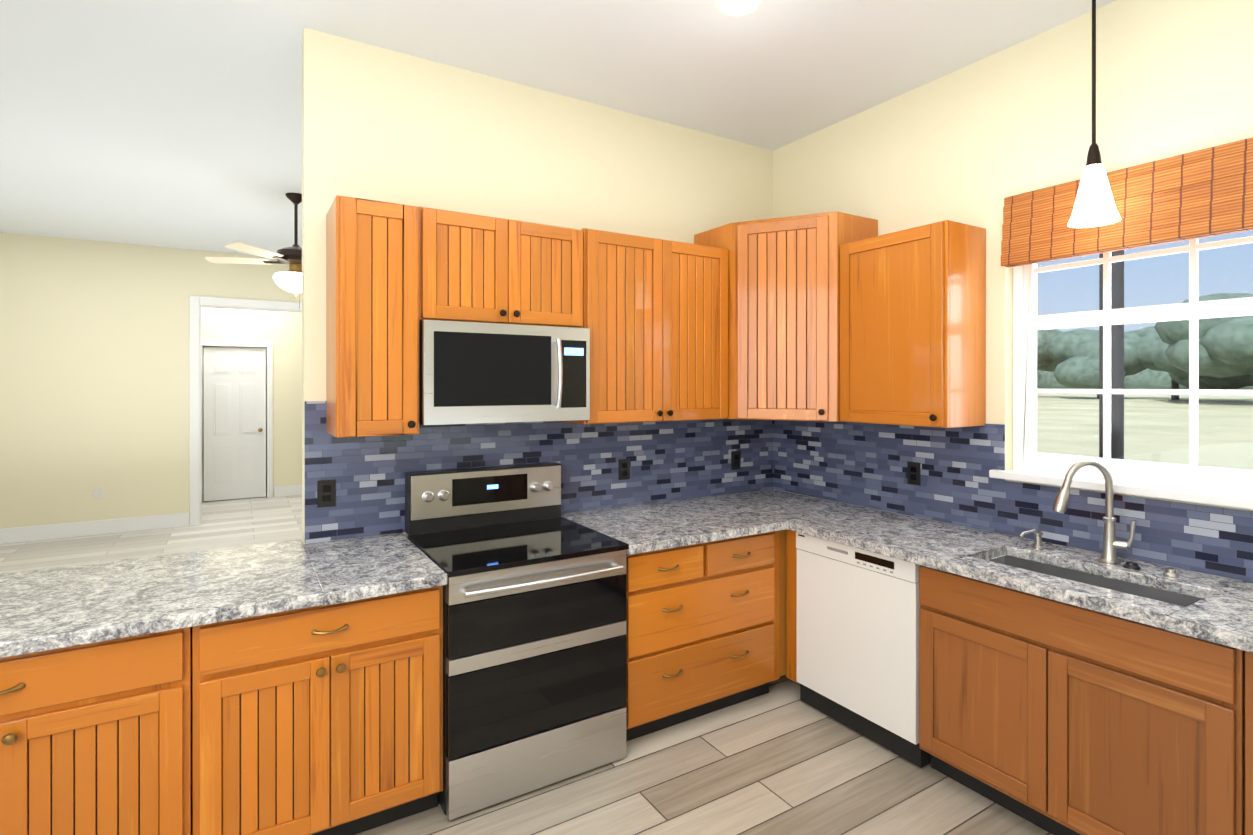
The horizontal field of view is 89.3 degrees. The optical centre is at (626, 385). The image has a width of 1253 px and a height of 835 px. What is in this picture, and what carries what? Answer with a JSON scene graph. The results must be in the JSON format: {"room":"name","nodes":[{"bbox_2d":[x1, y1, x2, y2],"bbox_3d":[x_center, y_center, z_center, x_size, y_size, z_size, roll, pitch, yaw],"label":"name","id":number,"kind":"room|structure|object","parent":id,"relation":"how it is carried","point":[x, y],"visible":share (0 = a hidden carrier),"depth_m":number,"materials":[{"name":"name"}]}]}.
{"room":"kitchen","nodes":[
{"label":"kitchen","id":0,"kind":"room"},
{"bbox_2d":[0,232,301,528],"bbox_3d":[-5.005,0.022,7.193,7.000,3.120,0.120,0,0,-31],"label":"wall","id":1,"kind":"structure","parent":0,"point":[94,364],"depth_m":6.75,"materials":[{"name":"beige paint"}]},
{"bbox_2d":[0,513,188,543],"bbox_3d":[-6.441,1.508,6.237,3.530,0.150,0.015,0,0,-31],"label":"baseboard","id":2,"kind":"structure","parent":1,"relation":"attached to","point":[45,532],"depth_m":6.71,"materials":[{"name":"white paint"}]},
{"bbox_2d":[93,488,101,498],"bbox_3d":[-5.622,1.145,6.742,0.075,0.115,0.006,0,0,-31],"label":"electrical outlet","id":3,"kind":"object","parent":1,"relation":"attached to","point":[97,493],"visible":1,"depth_m":6.74,"materials":[{"name":"white plastic"}]},
{"bbox_2d":[189,296,301,525],"bbox_3d":[-4.172,0.285,7.690,1.850,2.602,0.140,0,0,-31],"label":"trim","id":4,"kind":"structure","parent":1,"relation":"attached to","point":[196,342],"depth_m":7.20,"materials":[{"name":"white paint"}]},
{"bbox_2d":[201,307,301,502],"bbox_3d":[-5.839,0.021,8.559,7.000,3.120,0.120,0,0,-31],"label":"wall","id":5,"kind":"structure","parent":0,"point":[281,331],"depth_m":9.02,"materials":[{"name":"beige paint"}]},
{"bbox_2d":[203,347,265,500],"bbox_3d":[-5.405,0.520,8.770,0.736,2.098,0.112,0,0,-31],"label":"hall door","id":6,"kind":"structure","parent":5,"relation":"in","point":[234,422],"depth_m":8.78,"materials":[{"name":"white paint"}]},
{"bbox_2d":[274,485,301,496],"bbox_3d":[-3.905,1.505,9.661,2.549,0.150,0.015,0,0,-31],"label":"baseboard","id":7,"kind":"structure","parent":5,"relation":"attached to","point":[291,490],"depth_m":9.08,"materials":[{"name":"white paint"}]},
{"bbox_2d":[0,475,1052,834],"bbox_3d":[-3.201,1.616,4.242,7.000,0.060,15.500,0,0,-31],"label":"floor","id":8,"kind":"structure","parent":0,"point":[780,758],"depth_m":2.55,"materials":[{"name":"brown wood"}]},
{"bbox_2d":[0,626,195,834],"bbox_3d":[-1.865,1.154,1.997,0.855,0.868,0.716,0,0,-31],"label":"base cabinet","id":9,"kind":"object","parent":8,"relation":"on","point":[99,738],"depth_m":1.81,"materials":[{"name":"brown wood"}]},
{"bbox_2d":[0,533,446,657],"bbox_3d":[-1.936,0.698,1.990,2.512,0.040,0.859,0,0,-31],"label":"countertop","id":10,"kind":"structure","parent":9,"relation":"on","point":[46,609],"depth_m":2.15,"materials":[{"name":"stone"}]},
{"bbox_2d":[196,586,442,834],"bbox_3d":[-1.175,1.154,2.419,0.764,0.868,0.716,0,0,-31],"label":"base cabinet","id":11,"kind":"object","parent":8,"relation":"on","point":[323,720],"depth_m":2.10,"materials":[{"name":"brown wood"}]},
{"bbox_2d":[405,462,628,819],"bbox_3d":[-0.490,0.992,2.768,0.762,1.190,0.781,0,0,-31],"label":"range","id":12,"kind":"object","parent":8,"relation":"on","point":[534,652],"visible":0.96,"depth_m":2.52,"materials":[{"name":"silver metal"}]},
{"bbox_2d":[625,530,785,740],"bbox_3d":[0.204,1.153,3.261,0.931,0.868,0.716,0,0,-31],"label":"base cabinet","id":13,"kind":"object","parent":8,"relation":"on","point":[706,622],"depth_m":2.94,"materials":[{"name":"brown wood"}]},
{"bbox_2d":[561,498,783,554],"bbox_3d":[0.210,0.697,3.240,0.922,0.040,0.755,0,0,-31],"label":"countertop","id":14,"kind":"structure","parent":13,"relation":"on","point":[672,524],"depth_m":3.12,"materials":[{"name":"stone"}]},
{"bbox_2d":[700,489,1252,652],"bbox_3d":[1.686,0.698,2.302,0.680,0.040,3.896,0,0,-31],"label":"countertop","id":15,"kind":"structure","parent":13,"relation":"on","point":[1223,615],"depth_m":2.45,"materials":[{"name":"stone"}]},
{"bbox_2d":[1020,529,1043,548],"bbox_3d":[1.687,0.637,2.634,0.107,0.078,0.054,0,0,-31],"label":"soap dispenser","id":16,"kind":"object","parent":15,"relation":"on","point":[1038,541],"visible":0.98,"depth_m":2.63,"materials":[{"name":"silver metal"}]},
{"bbox_2d":[1053,459,1135,563],"bbox_3d":[1.766,0.478,2.396,0.262,0.397,0.180,0,0,-31],"label":"faucet","id":17,"kind":"object","parent":15,"relation":"on","point":[1111,544],"visible":1,"depth_m":2.42,"materials":[{"name":"silver metal"}]},
{"bbox_2d":[988,556,1200,606],"bbox_3d":[1.660,0.808,2.312,0.312,0.179,0.717,0,0,-31],"label":"sink basin","id":18,"kind":"object","parent":15,"relation":"in","point":[1139,590],"visible":0.02,"depth_m":2.39,"materials":[{"name":"silver metal"}]},
{"bbox_2d":[1123,561,1178,576],"bbox_3d":[1.905,0.663,2.309,0.054,0.026,0.163,0,0,-31],"label":"button","id":19,"kind":"object","parent":15,"relation":"on","point":[1170,572],"visible":1,"depth_m":2.33,"materials":[{"name":"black metal"}]},
{"bbox_2d":[796,532,930,767],"bbox_3d":[1.266,1.148,3.032,0.598,0.854,0.658,0,0,-31],"label":"dishwasher","id":20,"kind":"object","parent":8,"relation":"on","point":[858,640],"visible":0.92,"depth_m":2.83,"materials":[{"name":"white metal"}]},
{"bbox_2d":[919,565,1229,834],"bbox_3d":[1.702,1.154,2.331,0.616,0.868,0.982,0,0,-31],"label":"base cabinet","id":21,"kind":"object","parent":8,"relation":"on","point":[1053,717],"depth_m":2.11,"materials":[{"name":"brown wood"}]},
{"bbox_2d":[1230,647,1252,834],"bbox_3d":[2.095,1.154,1.688,0.616,0.868,0.526,0,0,-31],"label":"base cabinet","id":22,"kind":"object","parent":8,"relation":"on","point":[1241,661],"depth_m":1.77,"materials":[{"name":"brown wood"}]},
{"bbox_2d":[302,28,772,544],"bbox_3d":[-0.242,0.026,3.482,2.740,3.120,0.120,0,0,-31],"label":"wall","id":23,"kind":"structure","parent":0,"point":[383,125],"depth_m":3.13,"materials":[{"name":"beige paint"}]},
{"bbox_2d":[326,195,425,437],"bbox_3d":[-1.077,-0.271,2.687,0.317,0.945,0.356,0,0,-31],"label":"upper cabinet","id":24,"kind":"object","parent":23,"relation":"attached to","point":[376,250],"depth_m":2.54,"materials":[{"name":"brown wood"}]},
{"bbox_2d":[426,208,589,327],"bbox_3d":[-0.615,-0.515,2.986,0.777,0.475,0.326,0,0,-31],"label":"upper cabinet","id":25,"kind":"object","parent":23,"relation":"attached to","point":[480,269],"depth_m":2.84,"materials":[{"name":"brown wood"}]},
{"bbox_2d":[419,320,589,424],"bbox_3d":[-0.586,-0.052,2.938,0.770,0.437,0.442,0,0,-31],"label":"over-the-range microwave","id":26,"kind":"object","parent":25,"relation":"attached to","point":[474,373],"visible":0.96,"depth_m":2.77,"materials":[{"name":"silver metal"}]},
{"bbox_2d":[305,401,772,543],"bbox_3d":[-0.223,0.371,3.416,2.700,0.608,0.007,0,0,-31],"label":"tile backsplash","id":27,"kind":"structure","parent":23,"relation":"attached to","point":[689,459],"depth_m":3.32,"materials":[{"name":"tile"}]},
{"bbox_2d":[317,479,335,507],"bbox_3d":[-1.301,0.467,2.750,0.072,0.116,0.007,0,0,-31],"label":"electrical outlet plate","id":28,"kind":"object","parent":27,"relation":"attached to","point":[326,493],"depth_m":2.75,"materials":[{"name":"black plastic"}]},
{"bbox_2d":[619,458,629,479],"bbox_3d":[-0.012,0.466,3.538,0.072,0.116,0.007,0,0,-31],"label":"electrical outlet plate","id":29,"kind":"object","parent":27,"relation":"attached to","point":[624,464],"depth_m":3.53,"materials":[{"name":"black plastic"}]},
{"bbox_2d":[731,451,740,469],"bbox_3d":[0.684,0.465,3.962,0.072,0.116,0.007,0,0,-31],"label":"electrical outlet plate","id":30,"kind":"object","parent":27,"relation":"attached to","point":[735,455],"depth_m":3.96,"materials":[{"name":"black plastic"}]},
{"bbox_2d":[560,229,729,423],"bbox_3d":[0.104,-0.289,3.426,0.903,0.951,0.326,0,0,-31],"label":"upper cabinet","id":31,"kind":"object","parent":23,"relation":"attached to","point":[660,308],"depth_m":3.27,"materials":[{"name":"brown wood"}]},
{"bbox_2d":[0,0,1115,255],"bbox_3d":[-3.137,-1.564,4.278,7.150,0.060,15.500,0,0,-31],"label":"ceiling","id":32,"kind":"structure","parent":0,"point":[160,122],"depth_m":3.11,"materials":[{"name":"white paint"}]},
{"bbox_2d":[205,193,301,308],"bbox_3d":[-2.668,-1.075,5.156,1.282,0.920,1.262,0,0,-31],"label":"ceiling fan","id":33,"kind":"object","parent":32,"relation":"hanging from","point":[290,280],"visible":0.79,"depth_m":5.01,"materials":[{"name":"brown metal"}]},
{"bbox_2d":[715,0,764,16],"bbox_3d":[0.454,-1.528,2.534,0.200,0.008,0.200,0,0,-31],"label":"recessed light","id":34,"kind":"object","parent":32,"relation":"in","point":[735,8],"visible":1,"depth_m":2.56,"materials":[{"name":"white paint"}]},
{"bbox_2d":[1067,0,1120,227],"bbox_3d":[1.783,-1.077,2.421,0.166,0.910,0.166,0,0,-31],"label":"pendant light","id":35,"kind":"object","parent":32,"relation":"hanging from","point":[1094,206],"visible":1,"depth_m":2.40,"materials":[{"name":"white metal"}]},
{"bbox_2d":[773,0,1252,580],"bbox_3d":[-0.146,0.024,6.107,0.160,3.120,15.500,0,0,-31],"label":"wall","id":36,"kind":"structure","parent":0,"point":[977,142],"depth_m":2.83,"materials":[{"name":"beige paint"}]},
{"bbox_2d":[694,212,877,421],"bbox_3d":[0.890,-0.359,3.630,0.647,1.091,0.796,0,0,-31],"label":"upper cabinet","id":37,"kind":"object","parent":36,"relation":"attached to","point":[837,317],"depth_m":3.39,"materials":[{"name":"brown wood"}]},
{"bbox_2d":[838,220,985,427],"bbox_3d":[1.387,-0.273,3.124,0.327,0.920,0.581,0,0,-31],"label":"upper cabinet","id":38,"kind":"object","parent":36,"relation":"attached to","point":[912,301],"depth_m":2.94,"materials":[{"name":"brown wood"}]},
{"bbox_2d":[907,461,920,484],"bbox_3d":[1.479,0.452,3.268,0.007,0.116,0.072,0,0,-31],"label":"electrical outlet plate","id":39,"kind":"object","parent":36,"relation":"attached to","point":[913,468],"depth_m":3.27,"materials":[{"name":"black plastic"}]},
{"bbox_2d":[773,420,1252,581],"bbox_3d":[1.971,0.372,2.477,0.007,0.608,3.898,0,0,-31],"label":"tile backsplash","id":40,"kind":"structure","parent":36,"relation":"attached to","point":[860,464],"depth_m":2.99,"materials":[{"name":"tile"}]},
{"bbox_2d":[989,232,1252,509],"bbox_3d":[2.024,-0.197,2.487,0.180,1.238,1.100,0,0,-31],"label":"window","id":41,"kind":"structure","parent":36,"relation":"in","point":[1028,322],"depth_m":2.57,"materials":[{"name":"white paint"}]},
{"bbox_2d":[1001,137,1252,266],"bbox_3d":[1.979,-0.687,2.395,0.078,0.310,1.070,0,0,-31],"label":"window shade","id":42,"kind":"object","parent":36,"relation":"attached to","point":[1204,193],"visible":1,"depth_m":2.38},
{"label":"outside","id":43,"kind":"structure","parent":0,"visible":0},
{"bbox_2d":[1037,394,1252,470],"bbox_3d":[129.039,1.902,82.383,299.830,0.200,400.000,0,0,-31],"label":"ground","id":44,"kind":"structure","parent":43,"point":[1178,443],"depth_m":27.57,"materials":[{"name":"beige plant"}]},
{"bbox_2d":[1099,250,1123,459],"bbox_3d":[3.634,-0.715,4.753,0.150,5.400,0.150,0,0,-31],"label":"post","id":45,"kind":"object","parent":44,"relation":"on","point":[1118,287],"depth_m":4.69,"materials":[{"name":"grey"}]},
{"bbox_2d":[1037,293,1252,399],"bbox_3d":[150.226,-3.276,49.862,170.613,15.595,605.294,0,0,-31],"label":"trees","id":46,"kind":"object","parent":44,"relation":"on","point":[1073,343],"depth_m":74.08,"materials":[{"name":"green plant"}]}
]}

